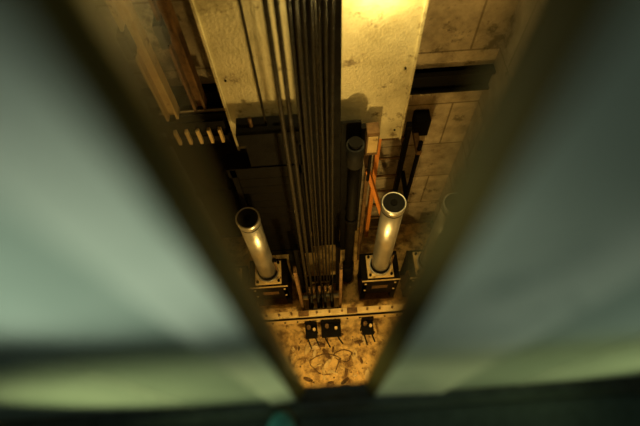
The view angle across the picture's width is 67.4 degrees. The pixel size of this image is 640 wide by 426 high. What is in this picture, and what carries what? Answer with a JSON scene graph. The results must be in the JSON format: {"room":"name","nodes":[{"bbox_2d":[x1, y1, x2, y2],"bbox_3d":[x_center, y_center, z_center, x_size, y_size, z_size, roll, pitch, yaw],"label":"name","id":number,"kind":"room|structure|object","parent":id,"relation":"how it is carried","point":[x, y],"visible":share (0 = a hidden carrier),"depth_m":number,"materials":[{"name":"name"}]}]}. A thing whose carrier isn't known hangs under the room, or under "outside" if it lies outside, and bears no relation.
{"room":"elevator shaft","nodes":[
{"label":"elevator shaft","id":0,"kind":"room"},
{"bbox_2d":[226,0,313,275],"bbox_3d":[-0.434,-0.978,2.245,0.550,7.300,0.140,-4,63,0],"label":"counterweight","id":1,"kind":"object","parent":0,"point":[260,176],"depth_m":3.51,"materials":[{"name":"metal"}]},
{"bbox_2d":[285,0,341,245],"bbox_3d":[-0.037,-1.109,1.792,0.260,6.600,0.155,-4,63,0],"label":"cables","id":2,"kind":"object","parent":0,"point":[337,3],"depth_m":2.83,"materials":[{"name":"black metal"}]},
{"bbox_2d":[131,0,514,226],"bbox_3d":[-0.057,-1.533,2.455,2.800,7.400,0.150,-4,63,0],"label":"wall","id":3,"kind":"structure","parent":0,"point":[455,32],"depth_m":3.35,"materials":[{"name":"beige concrete"}]},
{"bbox_2d":[178,111,340,236],"bbox_3d":[-0.404,-0.260,4.671,1.610,2.280,0.065,-4,63,0],"label":"cladding","id":4,"kind":"object","parent":3,"relation":"attached to","point":[211,157],"visible":0.05,"depth_m":4.30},
{"bbox_2d":[170,64,489,110],"bbox_3d":[-0.013,-0.895,3.465,2.500,0.180,0.080,-4,63,0],"label":"beam","id":5,"kind":"structure","parent":3,"relation":"attached to","point":[470,77],"depth_m":3.46,"materials":[{"name":"black metal"}]},
{"bbox_2d":[364,121,411,236],"bbox_3d":[0.591,-0.295,4.553,0.256,2.000,0.238,-4,63,0],"label":"ladder","id":6,"kind":"object","parent":3,"relation":"attached to","point":[404,139],"visible":0.7,"depth_m":4.15,"materials":[{"name":"orange paint"}]},
{"bbox_2d":[234,222,427,385],"bbox_3d":[0.136,1.234,5.283,2.800,0.150,2.550,-4,63,0],"label":"floor","id":7,"kind":"structure","parent":0,"point":[409,237],"depth_m":5.22,"materials":[{"name":"concrete"}]},
{"bbox_2d":[250,258,292,305],"bbox_3d":[-0.509,0.748,5.111,0.380,0.635,0.300,-4,63,0],"label":"stand","id":8,"kind":"object","parent":7,"relation":"on","point":[273,294],"visible":0.61,"depth_m":4.92,"materials":[{"name":"black metal"}]},
{"bbox_2d":[235,207,281,284],"bbox_3d":[-0.539,0.321,4.263,0.260,1.276,0.240,-4,63,0],"label":"buffer","id":9,"kind":"object","parent":8,"relation":"on","point":[267,269],"visible":1,"depth_m":4.06,"materials":[{"name":"silver metal"}]},
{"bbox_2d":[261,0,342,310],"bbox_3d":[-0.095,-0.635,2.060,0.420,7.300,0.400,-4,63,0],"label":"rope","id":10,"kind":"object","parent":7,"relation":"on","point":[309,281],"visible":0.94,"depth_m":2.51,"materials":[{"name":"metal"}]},
{"bbox_2d":[189,0,428,150],"bbox_3d":[-0.095,-1.795,1.300,1.170,5.000,0.410,-4,63,0],"label":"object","id":11,"kind":"object","parent":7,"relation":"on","point":[381,39],"visible":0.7,"depth_m":2.69,"materials":[{"name":"beige concrete"}]},
{"bbox_2d":[364,122,379,180],"bbox_3d":[0.358,-0.431,3.470,0.085,0.670,0.143,-4,63,0],"label":"junction box","id":12,"kind":"object","parent":11,"relation":"attached to","point":[372,128],"visible":0.89,"depth_m":3.22,"materials":[{"name":"metal"}]},
{"bbox_2d":[305,321,319,348],"bbox_3d":[-0.080,1.282,4.936,0.146,0.441,0.231,-4,63,0],"label":"bracket","id":13,"kind":"object","parent":7,"relation":"on","point":[311,326],"visible":1,"depth_m":4.84,"materials":[{"name":"black metal"}]},
{"bbox_2d":[320,319,343,347],"bbox_3d":[0.119,1.269,4.936,0.240,0.441,0.230,-4,63,0],"label":"bracket","id":14,"kind":"object","parent":7,"relation":"on","point":[329,328],"visible":1,"depth_m":4.85,"materials":[{"name":"black metal"}]},
{"bbox_2d":[287,333,378,385],"bbox_3d":[0.078,1.623,4.991,1.650,0.034,0.709,-4,63,0],"label":"debris","id":15,"kind":"object","parent":7,"relation":"on","point":[308,349],"visible":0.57,"depth_m":5.02,"materials":[{"name":"concrete"}]},
{"bbox_2d":[340,120,365,283],"bbox_3d":[0.263,0.104,4.240,0.160,2.720,0.195,-4,63,0],"label":"hydraulic ram","id":16,"kind":"object","parent":7,"relation":"on","point":[353,132],"visible":0.97,"depth_m":3.62,"materials":[{"name":"black metal"}]},
{"bbox_2d":[360,317,375,344],"bbox_3d":[0.489,1.243,4.936,0.146,0.441,0.231,-4,63,0],"label":"bracket","id":17,"kind":"object","parent":7,"relation":"on","point":[367,328],"visible":1,"depth_m":4.84,"materials":[{"name":"black metal"}]},
{"bbox_2d":[357,150,380,259],"bbox_3d":[0.540,-0.052,4.732,0.325,1.965,0.447,-4,63,0],"label":"diagonal brace","id":18,"kind":"object","parent":7,"relation":"on","point":[371,180],"visible":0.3,"depth_m":4.18,"materials":[{"name":"orange paint"}]},
{"bbox_2d":[357,252,399,299],"bbox_3d":[0.609,0.679,5.106,0.380,0.635,0.300,-4,63,0],"label":"stand","id":19,"kind":"object","parent":7,"relation":"on","point":[372,288],"visible":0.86,"depth_m":4.92,"materials":[{"name":"black metal"}]},
{"bbox_2d":[365,192,406,278],"bbox_3d":[0.577,0.229,4.213,0.260,1.376,0.240,-4,63,0],"label":"buffer","id":20,"kind":"object","parent":19,"relation":"on","point":[379,264],"visible":1,"depth_m":4.00,"materials":[{"name":"silver metal"}]},
{"bbox_2d":[399,250,416,288],"bbox_3d":[1.088,0.645,5.106,0.380,0.635,0.300,-4,63,0],"label":"stand","id":21,"kind":"object","parent":7,"relation":"on","point":[408,259],"visible":0.15,"depth_m":5.14,"materials":[{"name":"black metal"}]},
{"bbox_2d":[394,109,430,246],"bbox_3d":[0.848,-0.206,4.695,0.120,2.150,0.295,-4,63,0],"label":"post","id":22,"kind":"object","parent":7,"relation":"on","point":[421,120],"visible":0.78,"depth_m":3.85,"materials":[{"name":"black metal"}]},
{"bbox_2d":[190,394,639,425],"bbox_3d":[0.111,1.591,0.466,4.400,0.150,2.572,-4,63,0],"label":"floor","id":23,"kind":"structure","parent":0,"point":[621,410],"depth_m":0.97,"materials":[{"name":"stone"}]},
{"bbox_2d":[267,409,298,425],"bbox_3d":[-0.070,0.499,0.875,0.088,0.113,0.270,-4,63,0],"label":"shoe","id":24,"kind":"object","parent":23,"relation":"on","point":[282,417],"visible":1,"depth_m":0.93,"materials":[{"name":"teal rubber"}]},
{"bbox_2d":[0,377,639,425],"bbox_3d":[0.032,0.453,1.127,1.900,0.300,0.058,-4,63,0],"label":"door sill","id":25,"kind":"structure","parent":23,"relation":"attached to","point":[348,398],"depth_m":0.99,"materials":[{"name":"metal"}]},
{"bbox_2d":[0,0,304,420],"bbox_3d":[-0.463,-0.061,0.066,0.804,2.094,0.030,-4,63,0],"label":"door","id":26,"kind":"structure","parent":25,"relation":"on","point":[126,285],"depth_m":0.25,"materials":[{"name":"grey metal"}]},
{"bbox_2d":[365,0,639,395],"bbox_3d":[0.461,-0.126,0.066,0.802,2.094,0.030,-4,63,0],"label":"door","id":27,"kind":"structure","parent":25,"relation":"on","point":[524,269],"depth_m":0.26,"materials":[{"name":"grey metal"}]},
{"bbox_3d":[-0.023,-1.049,-2.019,2.800,0.150,5.050,-4,63,0],"label":"ceiling","id":28,"kind":"structure","parent":0,"visible":0},
{"bbox_2d":[122,0,179,118],"bbox_3d":[-1.064,-1.728,1.099,0.098,4.740,0.200,-4,63,0],"label":"rail","id":29,"kind":"object","parent":28,"relation":"hanging from","point":[128,4],"visible":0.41,"depth_m":2.72,"materials":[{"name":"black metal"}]},
{"bbox_2d":[148,0,206,112],"bbox_3d":[-0.888,-1.794,1.126,0.098,4.740,0.200,-4,63,0],"label":"rail","id":30,"kind":"object","parent":28,"relation":"hanging from","point":[166,26],"visible":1,"depth_m":2.74,"materials":[{"name":"metal"}]},
{"bbox_3d":[-1.299,-0.305,1.880,0.150,7.400,2.400,-4,63,0],"label":"wall","id":31,"kind":"structure","parent":0,"visible":0},
{"bbox_2d":[180,115,230,144],"bbox_3d":[-0.943,-0.653,3.365,0.610,0.240,0.315,-4,63,0],"label":"bracket","id":32,"kind":"object","parent":31,"relation":"attached to","point":[197,125],"visible":0.57,"depth_m":3.27,"materials":[{"name":"black metal"}]},
{"bbox_2d":[270,304,395,324],"bbox_3d":[0.139,1.024,4.817,2.534,0.190,0.093,-4,63,0],"label":"cross beam","id":33,"kind":"structure","parent":31,"relation":"attached to","point":[353,313],"depth_m":4.76,"materials":[{"name":"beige metal"}]}
]}

